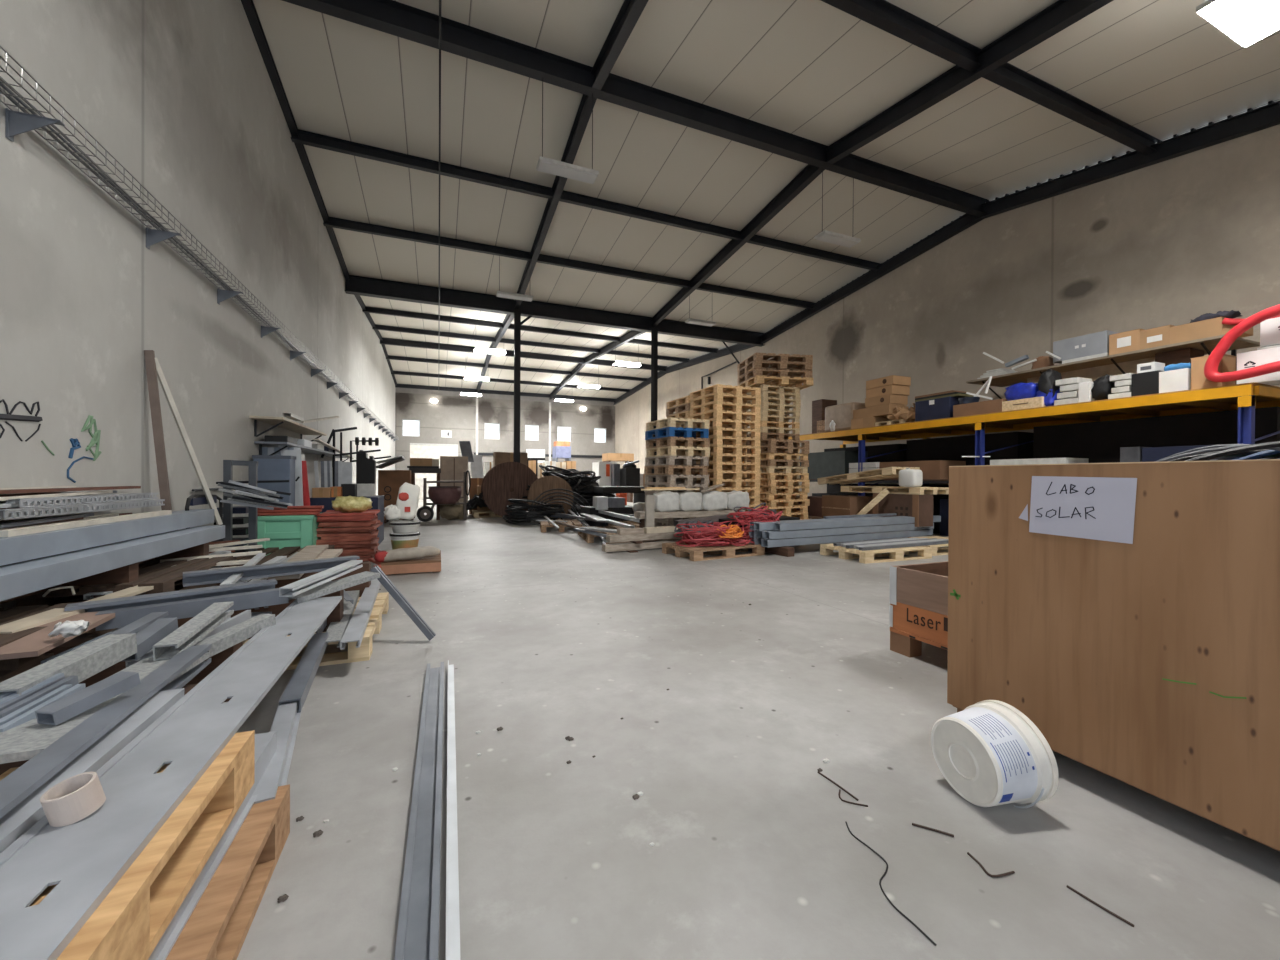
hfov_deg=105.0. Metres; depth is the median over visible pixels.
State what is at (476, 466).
sheet
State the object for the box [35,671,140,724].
metal tube
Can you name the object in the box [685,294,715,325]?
hanging lamp
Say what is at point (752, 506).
wooden pallet
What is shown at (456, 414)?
wall
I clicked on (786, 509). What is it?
wooden pallet
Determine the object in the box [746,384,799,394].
wooden pallet
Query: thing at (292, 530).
plastic crate
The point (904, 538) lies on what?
tube
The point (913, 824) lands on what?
wire
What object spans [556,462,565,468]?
carton
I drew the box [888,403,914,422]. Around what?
cardboard
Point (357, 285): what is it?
roof beam
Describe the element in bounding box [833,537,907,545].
tube
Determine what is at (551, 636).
floor
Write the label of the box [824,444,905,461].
bale
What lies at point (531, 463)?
carton
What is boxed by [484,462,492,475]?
carton
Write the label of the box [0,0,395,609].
wall
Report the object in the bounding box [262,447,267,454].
metal sheet
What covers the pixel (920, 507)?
wooden crate
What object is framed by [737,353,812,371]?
wooden pallet
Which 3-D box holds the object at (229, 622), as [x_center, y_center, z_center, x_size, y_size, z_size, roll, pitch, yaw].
[-1.962,0.696,2.174,0.100,0.090,0.574,0,0,-8]
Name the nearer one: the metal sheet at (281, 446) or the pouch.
the metal sheet at (281, 446)
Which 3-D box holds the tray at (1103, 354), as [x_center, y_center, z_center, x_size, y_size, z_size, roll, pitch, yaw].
[7.162,-1.909,7.800,0.400,0.055,0.583,0,0,-22]
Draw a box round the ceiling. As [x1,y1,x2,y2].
[253,0,1279,398]
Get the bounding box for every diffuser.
[497,293,531,301]
[538,161,596,183]
[578,386,599,388]
[613,363,640,366]
[686,320,714,325]
[816,234,858,247]
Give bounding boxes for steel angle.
[446,660,459,959]
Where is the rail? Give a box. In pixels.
[528,458,544,476]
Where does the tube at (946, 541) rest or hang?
on the wooden pallet at (895, 554)
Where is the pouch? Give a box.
[1032,356,1053,368]
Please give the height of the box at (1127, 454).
0.451 m
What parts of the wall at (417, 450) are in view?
rail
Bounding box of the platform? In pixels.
[634,509,744,527]
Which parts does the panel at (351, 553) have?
formwork panel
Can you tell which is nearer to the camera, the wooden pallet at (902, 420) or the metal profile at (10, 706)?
the metal profile at (10, 706)
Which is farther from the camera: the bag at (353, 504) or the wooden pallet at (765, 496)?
the wooden pallet at (765, 496)
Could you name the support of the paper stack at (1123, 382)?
on the rack
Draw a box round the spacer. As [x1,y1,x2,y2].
[629,541,641,543]
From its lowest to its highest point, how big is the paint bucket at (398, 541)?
0.270 m
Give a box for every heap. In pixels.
[503,499,564,524]
[522,465,617,515]
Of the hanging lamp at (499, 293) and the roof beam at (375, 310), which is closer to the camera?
the hanging lamp at (499, 293)
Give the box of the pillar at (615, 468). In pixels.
[611,464,619,485]
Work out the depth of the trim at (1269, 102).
8.37 m
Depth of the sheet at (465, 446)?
14.22 m
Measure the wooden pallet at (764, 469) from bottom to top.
0.131 m
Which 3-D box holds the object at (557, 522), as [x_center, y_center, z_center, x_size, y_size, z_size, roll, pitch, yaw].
[-1.127,0.858,8.810,0.060,0.060,2.341,0,0,-28]
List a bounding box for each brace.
[521,313,534,324]
[722,341,739,363]
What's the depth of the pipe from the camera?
20.70 m
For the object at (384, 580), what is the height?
0.482 m
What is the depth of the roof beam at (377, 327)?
19.49 m
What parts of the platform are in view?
leg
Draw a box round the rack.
[789,382,1279,495]
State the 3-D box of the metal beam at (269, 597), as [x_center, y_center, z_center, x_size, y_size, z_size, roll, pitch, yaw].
[-2.201,0.636,2.464,0.712,0.095,0.070,0,0,-38]
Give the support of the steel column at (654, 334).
on the floor
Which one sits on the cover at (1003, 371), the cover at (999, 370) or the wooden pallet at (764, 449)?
the cover at (999, 370)
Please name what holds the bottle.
on the rack
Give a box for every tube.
[283,413,303,420]
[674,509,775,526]
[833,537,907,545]
[841,538,916,545]
[843,538,927,546]
[846,538,935,547]
[854,539,943,548]
[856,539,947,549]
[859,540,947,550]
[966,392,992,399]
[974,380,987,396]
[983,352,1003,363]
[985,376,991,393]
[1005,355,1028,366]
[1012,359,1036,369]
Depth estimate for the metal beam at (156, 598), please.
2.47 m
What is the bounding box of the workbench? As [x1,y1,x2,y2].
[310,495,383,543]
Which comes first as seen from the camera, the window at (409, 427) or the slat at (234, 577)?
the slat at (234, 577)
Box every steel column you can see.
[514,310,520,462]
[651,328,657,490]
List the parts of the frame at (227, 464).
post, post, cross rod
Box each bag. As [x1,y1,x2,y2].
[330,495,372,512]
[373,546,439,561]
[631,501,644,511]
[1004,382,1038,400]
[1036,387,1062,405]
[1038,370,1059,399]
[1091,376,1115,399]
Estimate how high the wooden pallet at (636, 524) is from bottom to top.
0.144 m
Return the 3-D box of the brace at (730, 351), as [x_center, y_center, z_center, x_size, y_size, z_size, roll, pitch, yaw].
[3.143,-4.383,16.902,0.793,0.840,0.059,0,0,-22]
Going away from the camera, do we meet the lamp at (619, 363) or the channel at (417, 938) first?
the channel at (417, 938)
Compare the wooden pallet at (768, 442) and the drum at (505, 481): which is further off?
the drum at (505, 481)
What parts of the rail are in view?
rail, post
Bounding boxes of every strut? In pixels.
[0,499,164,519]
[6,493,157,508]
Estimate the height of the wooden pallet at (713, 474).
0.151 m
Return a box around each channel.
[0,509,213,565]
[394,662,443,959]
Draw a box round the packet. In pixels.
[1078,381,1097,402]
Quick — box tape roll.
[40,772,105,826]
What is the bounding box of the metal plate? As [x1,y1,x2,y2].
[0,596,341,959]
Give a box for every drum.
[481,462,537,516]
[527,476,573,518]
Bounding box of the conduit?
[192,488,222,490]
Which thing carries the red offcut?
on the floor
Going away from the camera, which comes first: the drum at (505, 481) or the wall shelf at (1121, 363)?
the wall shelf at (1121, 363)
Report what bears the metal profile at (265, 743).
on the wooden pallet at (219, 924)
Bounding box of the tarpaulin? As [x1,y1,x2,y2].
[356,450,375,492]
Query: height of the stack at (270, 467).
1.335 m
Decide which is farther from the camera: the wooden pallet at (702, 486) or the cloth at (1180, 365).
the wooden pallet at (702, 486)
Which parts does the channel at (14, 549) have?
wood slat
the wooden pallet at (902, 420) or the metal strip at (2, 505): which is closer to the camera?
the metal strip at (2, 505)
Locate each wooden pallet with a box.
[0,602,114,681]
[0,730,254,959]
[16,556,235,606]
[79,579,215,601]
[166,784,289,959]
[236,545,333,565]
[243,592,388,669]
[472,510,501,517]
[540,519,581,531]
[578,526,622,542]
[608,521,638,527]
[644,465,707,474]
[644,484,707,492]
[644,509,679,521]
[645,427,708,439]
[645,455,708,465]
[645,475,708,483]
[646,417,709,430]
[646,436,708,448]
[646,446,709,456]
[654,518,682,526]
[662,539,764,560]
[666,403,700,415]
[666,411,700,418]
[667,395,699,408]
[690,384,760,400]
[690,393,760,407]
[690,401,759,415]
[690,410,760,420]
[695,462,759,470]
[695,470,760,478]
[695,487,759,495]
[696,427,759,437]
[696,453,759,462]
[696,479,759,487]
[697,419,759,428]
[697,436,759,446]
[697,444,760,454]
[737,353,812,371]
[737,368,812,384]
[737,375,812,392]
[738,360,811,377]
[745,504,759,510]
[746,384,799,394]
[746,402,800,411]
[746,409,799,417]
[746,415,799,422]
[746,421,799,428]
[746,427,799,434]
[746,432,799,439]
[746,438,799,445]
[746,453,807,459]
[746,466,807,472]
[746,492,807,499]
[747,397,800,404]
[747,439,808,446]
[747,446,808,453]
[747,459,808,466]
[747,473,808,479]
[747,480,809,485]
[747,486,808,492]
[749,391,799,398]
[750,496,759,503]
[750,499,809,506]
[750,504,807,512]
[776,510,807,518]
[797,515,823,518]
[817,467,919,484]
[820,544,931,563]
[841,486,948,494]
[875,419,913,425]
[909,536,947,555]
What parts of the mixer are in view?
frame post, frame rail, frame rail, frame post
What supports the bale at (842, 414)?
on the rack
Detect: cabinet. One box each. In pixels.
[440,456,467,514]
[592,462,616,485]
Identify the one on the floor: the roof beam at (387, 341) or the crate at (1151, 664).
the crate at (1151, 664)
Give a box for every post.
[301,454,309,505]
[645,495,654,526]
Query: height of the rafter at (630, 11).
1.587 m
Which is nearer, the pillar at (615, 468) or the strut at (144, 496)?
the strut at (144, 496)
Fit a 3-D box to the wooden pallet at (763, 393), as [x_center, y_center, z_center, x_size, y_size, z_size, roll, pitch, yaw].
[2.970,-1.872,11.214,1.000,0.129,0.850,0,0,-22]
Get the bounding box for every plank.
[144,350,171,509]
[258,506,323,509]
[258,509,321,512]
[258,512,319,515]
[856,488,889,514]
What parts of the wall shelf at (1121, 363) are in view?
bracket arm, bracket arm, bracket arm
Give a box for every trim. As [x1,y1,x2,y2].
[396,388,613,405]
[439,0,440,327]
[474,453,601,457]
[476,398,477,454]
[549,402,550,460]
[785,101,1273,320]
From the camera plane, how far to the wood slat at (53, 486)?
3.05 m
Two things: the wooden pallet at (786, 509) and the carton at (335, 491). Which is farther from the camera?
the wooden pallet at (786, 509)
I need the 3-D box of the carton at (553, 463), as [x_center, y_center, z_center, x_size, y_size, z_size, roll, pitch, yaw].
[-3.670,0.107,19.895,0.409,1.727,0.606,0,0,-22]
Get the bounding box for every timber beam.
[602,539,680,551]
[606,532,681,542]
[606,538,681,543]
[617,528,643,534]
[643,526,677,533]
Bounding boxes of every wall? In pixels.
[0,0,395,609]
[395,392,614,495]
[410,443,457,498]
[614,124,1279,495]
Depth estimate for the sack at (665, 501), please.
8.02 m
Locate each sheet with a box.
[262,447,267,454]
[268,447,273,454]
[274,447,280,455]
[278,445,286,455]
[283,450,302,505]
[342,462,351,483]
[376,455,403,463]
[441,430,451,437]
[459,441,473,461]
[470,455,482,477]
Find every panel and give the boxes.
[0,611,114,659]
[316,538,376,544]
[317,510,379,515]
[317,515,376,521]
[317,530,371,533]
[318,520,379,526]
[321,530,378,539]
[334,546,371,549]
[339,547,377,555]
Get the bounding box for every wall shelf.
[249,416,326,440]
[254,439,353,466]
[966,334,1259,398]
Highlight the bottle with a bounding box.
[829,420,834,430]
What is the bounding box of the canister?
[899,468,922,486]
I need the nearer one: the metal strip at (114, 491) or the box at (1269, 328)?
the metal strip at (114, 491)
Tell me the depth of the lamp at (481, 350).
16.85 m
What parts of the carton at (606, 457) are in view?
leg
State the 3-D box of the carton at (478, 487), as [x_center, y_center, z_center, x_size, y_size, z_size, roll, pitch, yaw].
[-4.318,0.579,13.850,0.513,0.826,0.406,0,0,-22]
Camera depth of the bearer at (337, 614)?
2.88 m
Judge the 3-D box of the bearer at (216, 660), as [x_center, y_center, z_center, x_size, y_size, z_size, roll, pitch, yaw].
[-2.350,0.884,2.230,0.850,0.330,0.120,0,0,-22]
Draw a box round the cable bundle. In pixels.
[466,492,487,510]
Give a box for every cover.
[977,372,1011,378]
[980,371,1014,376]
[983,370,1017,374]
[986,368,1014,372]
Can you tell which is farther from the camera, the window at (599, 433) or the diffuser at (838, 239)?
the window at (599, 433)
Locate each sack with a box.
[384,483,419,521]
[440,502,462,519]
[652,491,679,511]
[678,491,702,510]
[701,490,727,510]
[725,490,749,509]
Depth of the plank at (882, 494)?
8.41 m
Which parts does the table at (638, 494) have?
leg, leg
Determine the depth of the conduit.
4.89 m
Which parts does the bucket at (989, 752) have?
lid, wire handle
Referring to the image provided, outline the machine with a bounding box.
[620,460,639,485]
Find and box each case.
[1053,330,1117,363]
[1131,370,1163,395]
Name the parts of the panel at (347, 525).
formwork panel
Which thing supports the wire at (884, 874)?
on the floor
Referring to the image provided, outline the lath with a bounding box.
[300,416,338,422]
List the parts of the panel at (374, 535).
formwork panel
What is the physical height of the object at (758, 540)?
0.100 m
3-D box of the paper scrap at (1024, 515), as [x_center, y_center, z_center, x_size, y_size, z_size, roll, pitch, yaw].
[1.462,0.123,1.873,0.001,0.064,0.033,0,0,-22]
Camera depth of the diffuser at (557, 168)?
6.92 m
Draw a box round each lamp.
[460,392,481,395]
[464,376,489,380]
[474,347,505,354]
[496,256,532,301]
[536,77,598,183]
[554,399,573,401]
[577,365,600,388]
[612,346,641,366]
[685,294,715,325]
[814,168,860,247]
[1196,0,1279,47]
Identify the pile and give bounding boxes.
[407,466,438,467]
[1154,441,1279,461]
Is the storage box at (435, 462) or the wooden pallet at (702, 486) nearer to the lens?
the wooden pallet at (702, 486)
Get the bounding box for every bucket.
[389,520,420,533]
[390,532,419,549]
[931,700,1058,807]
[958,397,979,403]
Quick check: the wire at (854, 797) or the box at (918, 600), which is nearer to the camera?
the wire at (854, 797)
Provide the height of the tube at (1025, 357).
0.142 m
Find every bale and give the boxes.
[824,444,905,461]
[825,402,865,431]
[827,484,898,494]
[906,432,1032,479]
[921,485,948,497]
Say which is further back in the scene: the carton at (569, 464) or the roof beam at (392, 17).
the carton at (569, 464)
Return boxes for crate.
[257,515,322,555]
[552,441,570,461]
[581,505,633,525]
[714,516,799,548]
[812,399,836,433]
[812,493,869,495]
[822,495,872,517]
[865,495,948,533]
[873,493,932,526]
[915,396,960,421]
[940,499,948,535]
[947,459,1279,851]
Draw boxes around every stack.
[0,530,176,603]
[252,455,295,505]
[1054,377,1091,404]
[1108,373,1131,398]
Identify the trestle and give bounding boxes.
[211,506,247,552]
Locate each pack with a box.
[849,462,878,467]
[849,468,878,472]
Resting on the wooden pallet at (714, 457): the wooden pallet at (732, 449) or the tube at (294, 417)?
the wooden pallet at (732, 449)
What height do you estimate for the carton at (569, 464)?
1.753 m
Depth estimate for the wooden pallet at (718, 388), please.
8.94 m
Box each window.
[402,419,419,436]
[484,423,499,438]
[525,425,538,440]
[557,426,570,441]
[594,428,605,442]
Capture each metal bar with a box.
[314,461,318,487]
[321,461,324,486]
[324,461,327,486]
[327,461,329,486]
[330,461,332,486]
[335,461,337,486]
[338,461,341,486]
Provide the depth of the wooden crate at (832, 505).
9.42 m
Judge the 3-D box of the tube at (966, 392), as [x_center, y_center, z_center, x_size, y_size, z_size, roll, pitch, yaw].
[5.723,-1.420,8.283,0.030,0.184,0.403,0,0,-33]
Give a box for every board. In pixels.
[0,608,84,633]
[85,585,153,601]
[241,556,286,581]
[249,552,297,581]
[268,545,328,579]
[317,549,342,558]
[376,457,404,468]
[526,449,544,462]
[645,487,684,488]
[664,488,699,489]
[701,484,724,491]
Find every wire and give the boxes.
[42,586,75,596]
[818,771,858,800]
[839,789,867,806]
[845,822,936,945]
[912,823,953,836]
[967,852,1014,876]
[1067,885,1133,926]
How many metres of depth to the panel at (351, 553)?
5.94 m
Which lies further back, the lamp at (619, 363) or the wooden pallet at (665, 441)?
the lamp at (619, 363)
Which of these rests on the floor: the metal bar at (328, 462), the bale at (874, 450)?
the metal bar at (328, 462)
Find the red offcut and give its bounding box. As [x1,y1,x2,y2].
[368,558,381,563]
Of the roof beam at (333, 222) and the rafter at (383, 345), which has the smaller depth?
the roof beam at (333, 222)
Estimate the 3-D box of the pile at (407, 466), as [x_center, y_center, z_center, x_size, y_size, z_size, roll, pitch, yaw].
[-5.350,-0.317,12.125,0.720,0.050,0.100,0,0,-22]
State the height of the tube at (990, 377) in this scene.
0.293 m
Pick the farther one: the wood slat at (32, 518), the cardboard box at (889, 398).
the cardboard box at (889, 398)
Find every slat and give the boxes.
[0,486,76,488]
[0,486,140,493]
[0,487,49,489]
[0,490,112,500]
[0,492,57,496]
[0,512,97,522]
[0,513,118,529]
[0,517,83,527]
[160,551,261,562]
[171,559,250,566]
[209,538,269,547]
[209,540,239,544]
[209,545,261,551]
[220,553,265,584]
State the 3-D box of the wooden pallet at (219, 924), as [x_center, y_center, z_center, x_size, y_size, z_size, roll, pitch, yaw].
[-1.195,0.989,0.770,0.800,0.144,1.200,0,0,-22]
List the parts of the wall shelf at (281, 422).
bracket arm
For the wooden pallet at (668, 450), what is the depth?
8.61 m
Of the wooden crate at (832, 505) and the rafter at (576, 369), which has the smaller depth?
the wooden crate at (832, 505)
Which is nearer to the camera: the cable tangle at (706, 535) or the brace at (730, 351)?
the cable tangle at (706, 535)
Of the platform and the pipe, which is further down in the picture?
the platform
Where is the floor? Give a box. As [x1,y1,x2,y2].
[222,496,1279,959]
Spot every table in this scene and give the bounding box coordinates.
[409,468,440,519]
[593,486,644,502]
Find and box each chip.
[278,894,287,902]
[313,830,322,836]
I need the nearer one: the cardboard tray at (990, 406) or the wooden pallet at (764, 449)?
the cardboard tray at (990, 406)
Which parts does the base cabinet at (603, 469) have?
orange panel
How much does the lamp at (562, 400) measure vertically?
0.973 m
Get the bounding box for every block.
[62,562,138,585]
[155,542,208,558]
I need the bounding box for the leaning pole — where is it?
[155,358,222,524]
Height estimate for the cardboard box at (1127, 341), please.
0.311 m
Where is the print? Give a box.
[375,550,391,561]
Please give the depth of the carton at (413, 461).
12.15 m
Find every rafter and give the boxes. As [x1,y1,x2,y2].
[241,0,349,279]
[354,295,381,339]
[381,344,396,384]
[476,354,490,393]
[489,314,513,354]
[514,94,596,308]
[549,363,585,398]
[583,330,644,363]
[590,0,648,89]
[613,371,666,404]
[651,157,826,326]
[666,344,754,372]
[760,213,983,343]
[824,0,1112,163]
[981,101,1279,218]
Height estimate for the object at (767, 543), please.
0.100 m
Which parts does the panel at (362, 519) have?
formwork panel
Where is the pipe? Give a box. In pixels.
[701,361,735,388]
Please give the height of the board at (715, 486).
0.136 m
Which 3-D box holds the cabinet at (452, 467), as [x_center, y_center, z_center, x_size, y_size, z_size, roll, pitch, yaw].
[-5.088,0.153,13.419,0.704,1.574,0.710,0,0,-22]
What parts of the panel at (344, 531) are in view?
formwork panel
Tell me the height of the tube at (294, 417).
0.055 m
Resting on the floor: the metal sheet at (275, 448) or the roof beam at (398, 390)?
the metal sheet at (275, 448)
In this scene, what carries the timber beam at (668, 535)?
on the timber beam at (614, 547)
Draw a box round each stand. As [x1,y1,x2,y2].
[321,427,380,486]
[350,437,390,469]
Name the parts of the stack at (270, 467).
case lid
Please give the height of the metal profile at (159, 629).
0.089 m
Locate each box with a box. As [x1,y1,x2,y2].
[341,484,356,496]
[357,484,374,495]
[381,550,440,574]
[432,459,438,465]
[593,496,607,509]
[608,497,624,507]
[616,493,626,504]
[796,496,821,516]
[851,418,862,428]
[853,408,865,418]
[863,416,889,427]
[865,394,907,406]
[866,375,910,388]
[866,384,909,397]
[866,403,906,416]
[889,561,947,656]
[1002,396,1045,410]
[1109,329,1144,354]
[1120,447,1147,461]
[1137,362,1164,372]
[1140,325,1173,349]
[1155,348,1203,365]
[1170,316,1225,343]
[1190,354,1236,389]
[1222,318,1252,337]
[1237,347,1279,384]
[1257,317,1279,349]
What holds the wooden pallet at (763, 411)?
on the wooden pallet at (775, 418)
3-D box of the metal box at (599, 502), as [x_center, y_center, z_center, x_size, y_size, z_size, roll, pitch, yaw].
[-0.841,0.488,10.413,0.242,0.270,0.300,0,0,-22]
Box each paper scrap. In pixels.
[51,619,90,636]
[1019,504,1027,520]
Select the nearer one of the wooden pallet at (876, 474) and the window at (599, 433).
the wooden pallet at (876, 474)
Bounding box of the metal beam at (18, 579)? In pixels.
[0,525,224,600]
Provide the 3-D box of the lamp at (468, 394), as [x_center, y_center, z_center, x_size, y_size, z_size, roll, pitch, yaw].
[-8.892,-4.947,25.848,1.050,0.971,0.400,0,0,-22]
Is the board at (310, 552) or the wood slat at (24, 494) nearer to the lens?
the wood slat at (24, 494)
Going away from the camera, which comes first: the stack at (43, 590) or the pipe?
the stack at (43, 590)
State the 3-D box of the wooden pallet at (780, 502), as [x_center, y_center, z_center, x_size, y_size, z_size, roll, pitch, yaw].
[2.837,0.453,10.072,1.000,0.131,0.720,0,0,-26]
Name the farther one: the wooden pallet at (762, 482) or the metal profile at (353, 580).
the wooden pallet at (762, 482)
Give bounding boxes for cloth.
[915,390,965,397]
[915,392,969,399]
[915,393,972,401]
[1163,363,1190,370]
[1189,310,1239,322]
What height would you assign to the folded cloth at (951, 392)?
0.035 m
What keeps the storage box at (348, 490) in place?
on the workbench
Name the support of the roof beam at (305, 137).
attached to the ceiling
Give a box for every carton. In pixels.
[312,487,330,497]
[330,487,341,496]
[410,458,431,465]
[469,478,482,514]
[477,486,496,515]
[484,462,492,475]
[493,452,527,466]
[528,460,535,473]
[538,463,544,478]
[543,461,555,468]
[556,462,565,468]
[563,461,575,468]
[602,453,633,501]
[640,474,645,486]
[800,451,867,478]
[879,460,965,479]
[990,458,1087,464]
[1142,444,1234,461]
[1159,368,1190,392]
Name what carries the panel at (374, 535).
on the formwork panel
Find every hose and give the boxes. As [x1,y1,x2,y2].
[1204,304,1279,381]
[1222,315,1279,324]
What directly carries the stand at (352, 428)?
on the floor
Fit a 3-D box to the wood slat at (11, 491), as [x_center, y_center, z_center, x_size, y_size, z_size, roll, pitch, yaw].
[-3.347,0.058,2.792,0.056,0.019,1.649,1,0,-22]
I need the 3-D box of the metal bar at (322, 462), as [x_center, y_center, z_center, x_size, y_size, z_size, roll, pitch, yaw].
[-5.330,0.343,8.262,0.054,1.335,0.194,0,0,-42]
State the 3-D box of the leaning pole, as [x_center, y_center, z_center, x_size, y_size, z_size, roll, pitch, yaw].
[-3.872,-0.300,4.209,0.055,1.407,0.459,0,0,35]
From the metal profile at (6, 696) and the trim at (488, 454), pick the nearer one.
the metal profile at (6, 696)
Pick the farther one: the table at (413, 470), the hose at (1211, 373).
the table at (413, 470)
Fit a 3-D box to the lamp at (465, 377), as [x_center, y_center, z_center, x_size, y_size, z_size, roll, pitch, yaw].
[-7.175,-5.073,21.626,1.050,1.275,0.400,0,0,-22]
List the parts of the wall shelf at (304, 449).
bracket arm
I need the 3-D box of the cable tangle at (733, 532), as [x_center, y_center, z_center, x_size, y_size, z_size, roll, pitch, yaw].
[1.239,0.705,6.793,0.396,0.167,0.310,0,0,-31]
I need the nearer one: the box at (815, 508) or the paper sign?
the paper sign
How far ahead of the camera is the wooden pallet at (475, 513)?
13.10 m
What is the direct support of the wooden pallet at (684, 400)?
on the wooden pallet at (685, 407)
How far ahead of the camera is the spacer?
7.14 m
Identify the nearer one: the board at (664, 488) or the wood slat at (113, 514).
the wood slat at (113, 514)
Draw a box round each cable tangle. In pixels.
[674,520,754,546]
[674,521,713,532]
[717,525,743,537]
[727,506,782,539]
[733,502,774,535]
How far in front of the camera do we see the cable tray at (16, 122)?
3.59 m
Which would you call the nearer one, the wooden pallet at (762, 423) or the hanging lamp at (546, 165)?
the hanging lamp at (546, 165)
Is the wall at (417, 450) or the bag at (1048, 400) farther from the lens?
the wall at (417, 450)
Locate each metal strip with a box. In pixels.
[0,495,140,507]
[0,513,93,527]
[60,490,116,494]
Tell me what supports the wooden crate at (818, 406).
on the rack
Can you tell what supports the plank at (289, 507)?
on the plank at (275, 510)
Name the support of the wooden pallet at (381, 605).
on the floor
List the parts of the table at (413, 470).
leg, leg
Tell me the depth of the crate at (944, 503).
9.36 m
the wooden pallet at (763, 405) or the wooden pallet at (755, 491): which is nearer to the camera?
the wooden pallet at (755, 491)
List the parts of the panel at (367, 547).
formwork panel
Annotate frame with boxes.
[185,494,222,528]
[216,460,289,555]
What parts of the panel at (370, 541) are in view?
formwork panel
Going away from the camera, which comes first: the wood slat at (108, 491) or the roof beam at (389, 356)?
the wood slat at (108, 491)
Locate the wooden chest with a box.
[378,470,411,522]
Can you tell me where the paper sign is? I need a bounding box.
[1029,476,1136,543]
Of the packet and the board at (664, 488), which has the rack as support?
the packet
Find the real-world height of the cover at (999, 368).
0.032 m
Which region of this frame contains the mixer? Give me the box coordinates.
[417,470,470,521]
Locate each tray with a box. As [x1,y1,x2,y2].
[0,45,398,440]
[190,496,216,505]
[264,435,296,443]
[297,439,311,447]
[312,444,323,449]
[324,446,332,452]
[817,420,824,425]
[817,425,824,430]
[953,399,1006,416]
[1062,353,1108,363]
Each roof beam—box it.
[282,0,988,216]
[291,129,880,270]
[323,217,814,308]
[345,275,763,346]
[362,306,717,352]
[372,324,688,361]
[380,338,666,370]
[386,355,647,380]
[391,371,630,391]
[395,384,614,401]
[821,0,1159,155]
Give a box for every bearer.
[0,684,196,774]
[45,638,242,701]
[177,589,343,639]
[216,561,370,596]
[765,546,793,556]
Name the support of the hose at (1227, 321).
on the cardboard box at (1225, 328)
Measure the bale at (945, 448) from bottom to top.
0.860 m
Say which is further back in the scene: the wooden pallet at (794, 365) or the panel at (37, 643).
the wooden pallet at (794, 365)
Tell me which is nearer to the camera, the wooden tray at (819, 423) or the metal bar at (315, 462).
the metal bar at (315, 462)
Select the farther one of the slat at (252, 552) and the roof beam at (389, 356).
the roof beam at (389, 356)

